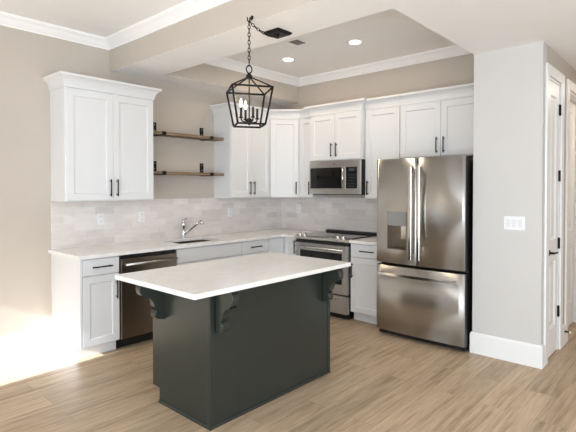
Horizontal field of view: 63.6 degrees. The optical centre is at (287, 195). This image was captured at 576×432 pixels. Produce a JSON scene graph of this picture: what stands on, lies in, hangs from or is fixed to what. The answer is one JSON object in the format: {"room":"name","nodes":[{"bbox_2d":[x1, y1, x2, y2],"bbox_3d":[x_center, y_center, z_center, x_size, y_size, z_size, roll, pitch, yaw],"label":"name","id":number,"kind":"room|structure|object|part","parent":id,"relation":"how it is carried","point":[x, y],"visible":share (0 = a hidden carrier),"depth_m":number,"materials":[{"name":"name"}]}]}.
{"room":"kitchen","nodes":[
{"label":"kitchen","id":0,"kind":"room"},
{"bbox_2d":[0,25,280,336],"bbox_3d":[-2.514,-0.078,4.171,0.150,3.000,7.350,1,1,42],"label":"wall","id":1,"kind":"structure","parent":0,"point":[26,57],"depth_m":4.29,"materials":[{"name":"beige paint"}]},
{"bbox_2d":[0,326,51,357],"bbox_3d":[-3.497,1.346,2.980,0.016,0.188,3.790,1,1,42],"label":"baseboard","id":2,"kind":"structure","parent":1,"relation":"attached to","point":[31,340],"depth_m":4.21,"materials":[{"name":"white wood"}]},
{"bbox_2d":[42,71,161,201],"bbox_3d":[-1.790,-0.524,4.564,0.387,1.146,1.021,1,1,42],"label":"upper cabinet","id":3,"kind":"object","parent":1,"relation":"attached to","point":[101,130],"visible":1,"depth_m":4.37,"materials":[{"name":"white wood"}]},
{"bbox_3d":[-1.833,-0.462,4.309,0.020,1.010,0.434,1,1,42],"label":"door","id":4,"kind":"part","parent":3,"relation":"part of","materials":[{"name":"white wood"}]},
{"bbox_3d":[-1.790,-1.039,4.556,0.387,0.115,1.021,1,1,42],"label":"crown","id":5,"kind":"part","parent":3,"relation":"part of","materials":[{"name":"white wood"}]},
{"bbox_3d":[-1.540,-0.467,4.634,0.020,1.010,0.435,1,1,42],"label":"door","id":6,"kind":"part","parent":3,"relation":"part of","materials":[{"name":"white wood"}]},
{"bbox_2d":[0,0,231,50],"bbox_3d":[-0.527,-1.477,0.641,7.500,0.094,4.400,1,1,42],"label":"trim","id":7,"kind":"structure","parent":1,"relation":"attached to","point":[187,9],"depth_m":4.20,"materials":[{"name":"white wood"}]},
{"bbox_2d":[51,197,280,249],"bbox_3d":[-1.165,0.263,5.553,0.009,0.457,3.179,1,1,42],"label":"tile backsplash","id":8,"kind":"structure","parent":1,"relation":"attached to","point":[73,224],"depth_m":5.18,"materials":[{"name":"tile"}]},
{"bbox_2d":[97,213,103,224],"bbox_3d":[-1.903,0.238,4.721,0.009,0.116,0.072,1,1,42],"label":"wall outlet","id":9,"kind":"object","parent":8,"relation":"attached to","point":[100,216],"visible":1,"depth_m":4.72,"materials":[{"name":"white plastic"}]},
{"bbox_2d":[138,212,144,221],"bbox_3d":[-1.595,0.233,5.063,0.009,0.116,0.072,1,1,42],"label":"wall outlet","id":10,"kind":"object","parent":8,"relation":"attached to","point":[141,214],"visible":1,"depth_m":5.06,"materials":[{"name":"white plastic"}]},
{"bbox_2d":[228,208,231,216],"bbox_3d":[-0.747,0.213,6.003,0.009,0.116,0.072,1,1,42],"label":"wall outlet","id":11,"kind":"object","parent":8,"relation":"attached to","point":[229,209],"visible":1,"depth_m":6.00,"materials":[{"name":"white plastic"}]},
{"bbox_2d":[153,122,223,140],"bbox_3d":[-1.206,-0.741,5.346,0.204,0.156,1.053,1,1,42],"label":"shelf","id":12,"kind":"object","parent":1,"relation":"attached to","point":[200,137],"visible":0.91,"depth_m":5.32,"materials":[{"name":"brown wood"}]},
{"bbox_2d":[153,161,223,175],"bbox_3d":[-1.206,-0.309,5.353,0.204,0.156,1.053,1,1,42],"label":"shelf","id":13,"kind":"object","parent":1,"relation":"attached to","point":[155,172],"visible":0.84,"depth_m":5.26,"materials":[{"name":"brown wood"}]},
{"bbox_2d":[210,102,270,197],"bbox_3d":[-0.585,-0.545,5.913,0.369,1.146,0.740,1,1,42],"label":"upper cabinet","id":14,"kind":"object","parent":1,"relation":"attached to","point":[243,156],"visible":0.94,"depth_m":5.76,"materials":[{"name":"white wood"}]},
{"bbox_3d":[-0.585,-1.060,5.905,0.369,0.115,0.740,1,1,42],"label":"crown","id":15,"kind":"part","parent":14,"relation":"part of","materials":[{"name":"white wood"}]},
{"bbox_3d":[-0.577,-0.484,5.728,0.020,1.010,0.326,1,1,42],"label":"door","id":16,"kind":"part","parent":14,"relation":"part of","materials":[{"name":"white wood"}]},
{"bbox_3d":[-0.356,-0.488,5.973,0.020,1.010,0.328,1,1,42],"label":"door","id":17,"kind":"part","parent":14,"relation":"part of","materials":[{"name":"white wood"}]},
{"bbox_2d":[0,0,455,77],"bbox_3d":[1.419,-1.606,2.722,8.000,0.100,10.700,1,1,42],"label":"ceiling","id":18,"kind":"structure","parent":0,"point":[388,34],"depth_m":4.51,"materials":[{"name":"white paint"}]},
{"bbox_2d":[281,57,294,61],"bbox_3d":[0.001,-1.592,5.438,0.176,0.012,0.176,1,1,42],"label":"recessed light","id":19,"kind":"object","parent":18,"relation":"in","point":[286,59],"visible":1,"depth_m":5.41,"materials":[{"name":"beige"}]},
{"bbox_2d":[278,38,307,47],"bbox_3d":[0.046,-1.583,4.836,0.270,0.011,0.170,1,1,42],"label":"ceiling vent","id":20,"kind":"object","parent":18,"relation":"in","point":[295,42],"visible":1,"depth_m":4.82,"materials":[{"name":"white metal"}]},
{"bbox_2d":[347,39,363,44],"bbox_3d":[0.692,-1.582,4.791,0.176,0.012,0.176,1,1,42],"label":"recessed light","id":21,"kind":"object","parent":18,"relation":"in","point":[352,41],"visible":1,"depth_m":4.78,"materials":[{"name":"beige"}]},
{"bbox_2d":[0,316,575,431],"bbox_3d":[1.419,1.494,2.770,8.000,0.100,10.700,1,1,42],"label":"floor","id":22,"kind":"structure","parent":0,"point":[377,381],"depth_m":3.38,"materials":[{"name":"brown wood"}]},
{"bbox_2d":[51,254,119,358],"bbox_3d":[-1.871,0.981,4.302,0.650,0.878,0.360,1,1,42],"label":"base cabinet","id":23,"kind":"object","parent":22,"relation":"on","point":[84,293],"visible":0.96,"depth_m":4.13,"materials":[{"name":"white wood"}]},
{"bbox_3d":[-1.657,0.625,4.115,0.020,0.141,0.334,1,1,42],"label":"drawer","id":24,"kind":"part","parent":23,"relation":"part of","materials":[{"name":"white wood"}]},
{"bbox_3d":[-1.657,1.010,4.121,0.020,0.610,0.334,1,1,42],"label":"door","id":25,"kind":"part","parent":23,"relation":"part of","materials":[{"name":"white wood"}]},
{"bbox_2d":[116,249,177,348],"bbox_3d":[-1.525,0.977,4.643,0.667,0.876,0.600,1,1,42],"label":"dishwasher","id":26,"kind":"object","parent":22,"relation":"on","point":[135,318],"visible":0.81,"depth_m":4.36,"materials":[{"name":"silver metal"}]},
{"bbox_3d":[-1.298,0.628,4.433,0.055,0.024,0.554,1,1,42],"label":"handle","id":27,"kind":"part","parent":26,"relation":"part of","materials":[{"name":"silver metal"}]},
{"bbox_2d":[174,242,241,265],"bbox_3d":[-1.045,0.967,5.218,0.650,0.878,0.891,1,1,42],"label":"base cabinet","id":28,"kind":"object","parent":22,"relation":"on","point":[190,255],"visible":0.12,"depth_m":4.99,"materials":[{"name":"white wood"}]},
{"bbox_3d":[-0.985,0.998,4.866,0.020,0.610,0.439,1,1,42],"label":"door","id":29,"kind":"part","parent":28,"relation":"part of","materials":[{"name":"white wood"}]},
{"bbox_3d":[-0.687,0.993,5.196,0.020,0.610,0.441,1,1,42],"label":"door","id":30,"kind":"part","parent":28,"relation":"part of","materials":[{"name":"white wood"}]},
{"bbox_2d":[115,252,350,430],"bbox_3d":[-0.338,0.980,3.380,0.893,0.909,1.494,1,1,42],"label":"kitchen island","id":31,"kind":"object","parent":22,"relation":"on","point":[234,336],"visible":1,"depth_m":3.14,"materials":[{"name":"grey paint"}]},
{"bbox_3d":[-0.717,0.999,3.079,0.632,0.878,0.012,1,1,42],"label":"panel","id":32,"kind":"part","parent":31,"relation":"part of","materials":[{"name":"grey paint"}]},
{"bbox_2d":[115,252,350,299],"bbox_3d":[-0.333,0.540,3.368,0.879,0.030,1.494,1,1,42],"label":"island countertop","id":33,"kind":"structure","parent":31,"relation":"on","point":[194,281],"depth_m":3.15,"materials":[{"name":"white stone"}]},
{"bbox_3d":[-0.278,1.422,3.492,0.571,0.020,1.225,1,1,42],"label":"shoe moulding","id":34,"kind":"part","parent":31,"relation":"part of","materials":[{"name":"grey paint"}]},
{"bbox_3d":[-0.075,0.996,3.309,0.012,0.878,1.213,1,1,42],"label":"panel","id":35,"kind":"part","parent":31,"relation":"part of","materials":[{"name":"grey paint"}]},
{"bbox_2d":[241,239,267,255],"bbox_3d":[-0.600,0.959,5.711,0.650,0.878,0.436,1,1,42],"label":"drawer","id":36,"kind":"object","parent":22,"relation":"on","point":[252,247],"visible":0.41,"depth_m":5.50,"materials":[{"name":"white wood"}]},
{"bbox_3d":[-0.392,0.988,5.524,0.020,0.610,0.430,1,1,42],"label":"door","id":37,"kind":"part","parent":36,"relation":"part of","materials":[{"name":"white wood"}]},
{"bbox_2d":[268,237,297,254],"bbox_3d":[-0.079,0.952,6.136,0.854,0.878,0.892,1,1,42],"label":"base cabinet","id":38,"kind":"object","parent":22,"relation":"on","point":[284,245],"visible":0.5,"depth_m":5.80,"materials":[{"name":"white wood"}]},
{"bbox_2d":[48,228,322,259],"bbox_3d":[-0.856,0.511,5.268,0.854,0.030,3.214,1,1,42],"label":"countertop","id":39,"kind":"structure","parent":38,"relation":"on","point":[98,251],"depth_m":4.78,"materials":[{"name":"white stone"}]},
{"bbox_2d":[173,240,209,243],"bbox_3d":[-1.064,0.629,5.178,0.396,0.204,0.576,1,1,42],"label":"sink","id":40,"kind":"object","parent":39,"relation":"in","point":[193,241],"visible":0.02,"depth_m":5.40,"materials":[{"name":"silver metal"}]},
{"bbox_2d":[181,218,203,237],"bbox_3d":[-1.084,0.379,5.294,0.370,0.233,0.093,1,1,42],"label":"faucet","id":41,"kind":"object","parent":39,"relation":"on","point":[184,232],"visible":1,"depth_m":5.36,"materials":[{"name":"silver metal"}]},
{"bbox_3d":[-1.071,0.364,5.280,0.332,0.186,0.037,1,1,39],"label":"spout","id":42,"kind":"part","parent":41,"relation":"part of","materials":[{"name":"silver metal"}]},
{"bbox_3d":[0.042,0.908,5.812,0.225,0.760,0.020,1,1,42],"label":"door","id":43,"kind":"part","parent":38,"relation":"part of","materials":[{"name":"white wood"}]},
{"bbox_2d":[294,229,376,319],"bbox_3d":[0.575,0.920,5.651,0.762,0.957,0.710,1,1,42],"label":"range","id":44,"kind":"object","parent":22,"relation":"on","point":[330,244],"visible":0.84,"depth_m":5.32,"materials":[{"name":"silver metal"}]},
{"bbox_3d":[0.357,0.611,5.405,0.704,0.028,0.060,1,1,42],"label":"handle","id":45,"kind":"part","parent":44,"relation":"part of","materials":[{"name":"silver metal"}]},
{"bbox_3d":[0.395,0.841,5.450,0.756,0.551,0.054,1,1,42],"label":"oven door","id":46,"kind":"part","parent":44,"relation":"part of","materials":[{"name":"silver metal"}]},
{"bbox_3d":[0.394,0.503,5.444,0.762,0.062,0.126,1,1,42],"label":"control panel","id":47,"kind":"part","parent":44,"relation":"part of","materials":[{"name":"silver metal"}]},
{"bbox_3d":[0.395,1.233,5.456,0.756,0.202,0.054,1,1,42],"label":"storage drawer","id":48,"kind":"part","parent":44,"relation":"part of","materials":[{"name":"silver metal"}]},
{"bbox_2d":[306,231,376,239],"bbox_3d":[0.625,0.484,5.700,0.762,0.016,0.561,1,1,42],"label":"cooktop","id":49,"kind":"object","parent":44,"relation":"in","point":[352,235],"depth_m":5.69,"materials":[{"name":"black glass"}]},
{"bbox_3d":[0.796,0.460,5.889,0.760,0.026,0.051,1,1,42],"label":"trim","id":50,"kind":"part","parent":44,"relation":"part of","materials":[{"name":"black plastic"}]},
{"bbox_2d":[351,243,381,323],"bbox_3d":[1.057,0.966,5.275,0.452,0.878,0.650,1,1,42],"label":"base cabinet","id":51,"kind":"object","parent":22,"relation":"on","point":[364,261],"visible":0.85,"depth_m":5.10,"materials":[{"name":"white wood"}]},
{"bbox_2d":[349,236,376,244],"bbox_3d":[1.060,0.511,5.270,0.453,0.030,0.645,1,1,42],"label":"countertop","id":52,"kind":"structure","parent":51,"relation":"on","point":[369,240],"depth_m":5.15,"materials":[{"name":"white stone"}]},
{"bbox_3d":[0.871,0.610,5.060,0.440,0.141,0.020,1,1,42],"label":"drawer","id":53,"kind":"part","parent":51,"relation":"part of","materials":[{"name":"white wood"}]},
{"bbox_2d":[376,156,472,350],"bbox_3d":[1.477,0.524,4.710,0.908,1.778,0.877,1,1,42],"label":"refrigerator","id":54,"kind":"object","parent":22,"relation":"on","point":[425,204],"visible":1,"depth_m":4.36,"materials":[{"name":"silver metal"}]},
{"bbox_3d":[1.099,0.229,4.605,0.203,0.137,0.085,1,1,42],"label":"dispenser panel","id":55,"kind":"part","parent":54,"relation":"part of","materials":[{"name":"grey plastic"}]},
{"bbox_3d":[1.098,0.154,4.624,0.452,1.034,0.114,1,1,42],"label":"door","id":56,"kind":"part","parent":54,"relation":"part of","materials":[{"name":"silver metal"}]},
{"bbox_3d":[1.176,0.168,4.433,0.034,0.900,0.070,1,1,42],"label":"handle","id":57,"kind":"part","parent":54,"relation":"part of","materials":[{"name":"silver metal"}]},
{"bbox_3d":[1.238,0.169,4.377,0.034,0.900,0.070,1,1,42],"label":"handle","id":58,"kind":"part","parent":54,"relation":"part of","materials":[{"name":"silver metal"}]},
{"bbox_3d":[1.267,1.028,4.485,0.908,0.654,0.114,1,1,42],"label":"freezer drawer","id":59,"kind":"part","parent":54,"relation":"part of","materials":[{"name":"silver metal"}]},
{"bbox_3d":[1.436,0.158,4.319,0.452,1.034,0.114,1,1,42],"label":"door","id":60,"kind":"part","parent":54,"relation":"part of","materials":[{"name":"silver metal"}]},
{"bbox_2d":[110,0,575,104],"bbox_3d":[2.888,-1.427,4.429,7.500,0.311,5.800,1,1,42],"label":"ceiling","id":61,"kind":"structure","parent":0,"point":[178,53],"depth_m":3.61,"materials":[{"name":"beige paint"}]},
{"bbox_2d":[226,15,291,127],"bbox_3d":[-0.194,-0.903,3.404,0.577,0.802,0.373,-1,1,-32],"label":"lantern pendant","id":62,"kind":"object","parent":61,"relation":"hanging from","point":[277,33],"visible":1,"depth_m":3.35,"materials":[{"name":"black metal"}]},
{"bbox_3d":[-0.280,-0.703,3.352,0.048,0.363,0.048,1,1,42],"label":"stem","id":63,"kind":"part","parent":62,"relation":"part of","materials":[{"name":"black metal"}]},
{"bbox_2d":[239,99,258,124],"bbox_3d":[-0.280,-0.602,3.354,0.155,0.188,0.156,1,1,42],"label":"candle","id":64,"kind":"object","parent":62,"relation":"on","point":[249,121],"depth_m":3.34,"materials":[{"name":"black metal"}]},
{"bbox_3d":[-0.187,-1.105,3.459,0.020,0.319,0.313,1,1,39],"label":"chain","id":65,"kind":"part","parent":62,"relation":"part of","materials":[{"name":"black metal"}]},
{"bbox_2d":[281,53,473,197],"bbox_3d":[1.081,-0.103,5.777,3.038,3.000,0.150,1,1,42],"label":"wall","id":66,"kind":"structure","parent":0,"point":[458,70],"depth_m":5.54,"materials":[{"name":"beige paint"}]},
{"bbox_2d":[269,109,299,197],"bbox_3d":[-0.057,-0.550,6.283,0.658,1.146,0.611,1,1,42],"label":"upper cabinet","id":67,"kind":"object","parent":66,"relation":"attached to","point":[284,123],"visible":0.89,"depth_m":6.09,"materials":[{"name":"white wood"}]},
{"bbox_3d":[-0.046,-1.062,6.060,0.405,0.115,0.064,0,1,3],"label":"crown","id":68,"kind":"part","parent":67,"relation":"part of","materials":[{"name":"white wood"}]},
{"bbox_2d":[298,108,327,197],"bbox_3d":[0.326,-0.548,6.100,0.234,1.146,0.369,1,1,42],"label":"upper cabinet","id":69,"kind":"object","parent":66,"relation":"attached to","point":[304,154],"visible":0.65,"depth_m":6.02,"materials":[{"name":"white wood"}]},
{"bbox_3d":[0.224,-1.061,5.979,0.234,0.115,0.064,1,1,42],"label":"crown","id":70,"kind":"part","parent":69,"relation":"part of","materials":[{"name":"white wood"}]},
{"bbox_3d":[0.239,-0.488,6.003,0.224,1.010,0.020,1,1,42],"label":"door","id":71,"kind":"part","parent":69,"relation":"part of","materials":[{"name":"white wood"}]},
{"bbox_2d":[281,197,376,232],"bbox_3d":[0.670,0.255,6.045,2.076,0.457,0.009,1,1,42],"label":"tile backsplash","id":72,"kind":"structure","parent":66,"relation":"attached to","point":[317,214],"depth_m":6.14,"materials":[{"name":"tile"}]},
{"bbox_2d":[296,205,300,212],"bbox_3d":[0.146,0.185,6.505,0.072,0.116,0.009,1,1,42],"label":"wall outlet","id":73,"kind":"object","parent":72,"relation":"attached to","point":[298,207],"visible":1,"depth_m":6.50,"materials":[{"name":"white plastic"}]},
{"bbox_2d":[304,98,366,161],"bbox_3d":[0.675,-0.772,5.736,0.893,0.686,0.436,1,1,42],"label":"upper cabinet","id":74,"kind":"object","parent":66,"relation":"attached to","point":[337,129],"visible":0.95,"depth_m":5.57,"materials":[{"name":"white wood"}]},
{"bbox_3d":[0.426,-0.714,5.741,0.372,0.550,0.020,1,1,42],"label":"door","id":75,"kind":"part","parent":74,"relation":"part of","materials":[{"name":"white wood"}]},
{"bbox_3d":[0.552,-1.055,5.595,0.893,0.115,0.067,1,1,42],"label":"crown","id":76,"kind":"part","parent":74,"relation":"part of","materials":[{"name":"white wood"}]},
{"bbox_2d":[309,159,364,194],"bbox_3d":[0.672,-0.219,5.739,0.761,0.416,0.449,1,1,42],"label":"microwave","id":77,"kind":"object","parent":74,"relation":"attached to","point":[335,177],"visible":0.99,"depth_m":5.56,"materials":[{"name":"silver metal"}]},
{"bbox_3d":[0.483,-0.214,5.685,0.554,0.267,0.032,1,1,42],"label":"door","id":78,"kind":"part","parent":77,"relation":"part of","materials":[{"name":"black glass"}]},
{"bbox_3d":[0.650,-0.212,5.486,0.024,0.240,0.043,1,1,42],"label":"handle","id":79,"kind":"part","parent":77,"relation":"part of","materials":[{"name":"silver metal"}]},
{"bbox_3d":[0.767,-0.210,5.431,0.206,0.267,0.030,1,1,42],"label":"control panel","id":80,"kind":"part","parent":77,"relation":"part of","materials":[{"name":"silver metal"}]},
{"bbox_3d":[0.705,-0.710,5.489,0.374,0.550,0.020,1,1,42],"label":"door","id":81,"kind":"part","parent":74,"relation":"part of","materials":[{"name":"white wood"}]},
{"bbox_2d":[205,45,470,86],"bbox_3d":[0.426,-1.541,4.797,2.688,0.094,2.150,1,1,42],"label":"trim","id":82,"kind":"structure","parent":66,"relation":"attached to","point":[451,51],"depth_m":5.62,"materials":[{"name":"white wood"}]},
{"bbox_2d":[364,94,400,198],"bbox_3d":[1.151,-0.536,5.356,0.453,1.146,0.369,1,1,42],"label":"upper cabinet","id":83,"kind":"object","parent":66,"relation":"attached to","point":[382,127],"visible":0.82,"depth_m":5.28,"materials":[{"name":"white wood"}]},
{"bbox_3d":[1.049,-1.050,5.235,0.453,0.115,0.064,1,1,42],"label":"crown","id":84,"kind":"part","parent":83,"relation":"part of","materials":[{"name":"white wood"}]},
{"bbox_2d":[398,83,473,157],"bbox_3d":[1.666,-0.752,4.888,0.931,0.700,0.369,1,1,42],"label":"upper cabinet","id":85,"kind":"object","parent":66,"relation":"attached to","point":[437,122],"visible":0.82,"depth_m":4.80,"materials":[{"name":"white wood"}]},
{"bbox_3d":[1.407,-0.694,4.946,0.458,0.564,0.020,1,1,42],"label":"door","id":86,"kind":"part","parent":85,"relation":"part of","materials":[{"name":"white wood"}]},
{"bbox_3d":[1.564,-1.042,4.770,0.931,0.115,0.064,1,1,42],"label":"crown","id":87,"kind":"part","parent":85,"relation":"part of","materials":[{"name":"white wood"}]},
{"bbox_3d":[1.749,-0.690,4.638,0.457,0.564,0.020,1,1,42],"label":"door","id":88,"kind":"part","parent":85,"relation":"part of","materials":[{"name":"white wood"}]},
{"bbox_2d":[472,41,546,345],"bbox_3d":[1.917,0.079,4.049,0.562,2.689,0.115,1,1,42],"label":"wall","id":89,"kind":"structure","parent":0,"point":[509,123],"depth_m":3.98,"materials":[{"name":"paint"}]},
{"bbox_2d":[470,331,544,368],"bbox_3d":[1.907,1.330,4.057,0.594,0.188,0.116,1,1,42],"label":"baseboard","id":90,"kind":"structure","parent":89,"relation":"attached to","point":[532,355],"depth_m":3.99,"materials":[{"name":"white wood"}]},
{"bbox_2d":[504,216,524,230],"bbox_3d":[1.927,0.235,3.959,0.168,0.116,0.009,1,1,42],"label":"light switch","id":91,"kind":"object","parent":89,"relation":"attached to","point":[510,222],"visible":1,"depth_m":3.96,"materials":[{"name":"white plastic"}]},
{"bbox_2d":[547,45,575,323],"bbox_3d":[3.392,0.059,5.350,0.115,2.689,3.792,1,1,42],"label":"wall","id":92,"kind":"structure","parent":0,"point":[553,58],"depth_m":4.41,"materials":[{"name":"beige paint"}]},
{"bbox_2d":[543,62,564,365],"bbox_3d":[2.309,0.157,4.138,0.133,2.530,0.625,1,1,42],"label":"trim","id":93,"kind":"structure","parent":92,"relation":"attached to","point":[552,74],"depth_m":4.01,"materials":[{"name":"white wood"}]},
{"bbox_2d":[548,80,560,357],"bbox_3d":[2.358,0.207,4.110,0.092,2.407,0.427,1,1,42],"label":"door","id":94,"kind":"structure","parent":92,"relation":"in","point":[555,107],"depth_m":4.16,"materials":[{"name":"white wood"}]},
{"bbox_2d":[562,324,565,346],"bbox_3d":[2.607,1.324,4.402,0.016,0.188,0.136,1,1,42],"label":"baseboard","id":95,"kind":"structure","parent":92,"relation":"attached to","point":[564,325],"depth_m":4.41,"materials":[{"name":"white wood"}]},
{"bbox_2d":[564,79,575,342],"bbox_3d":[2.940,0.146,4.837,0.133,2.530,0.980,1,1,42],"label":"trim","id":96,"kind":"structure","parent":92,"relation":"attached to","point":[570,86],"depth_m":4.45,"materials":[{"name":"white wood"}]},
{"bbox_2d":[568,100,575,325],"bbox_3d":[2.905,0.195,4.870,0.035,2.407,0.758,1,1,42],"label":"door","id":97,"kind":"structure","parent":92,"relation":"in","point":[572,104],"depth_m":5.05,"materials":[{"name":"white wood"}]}
]}

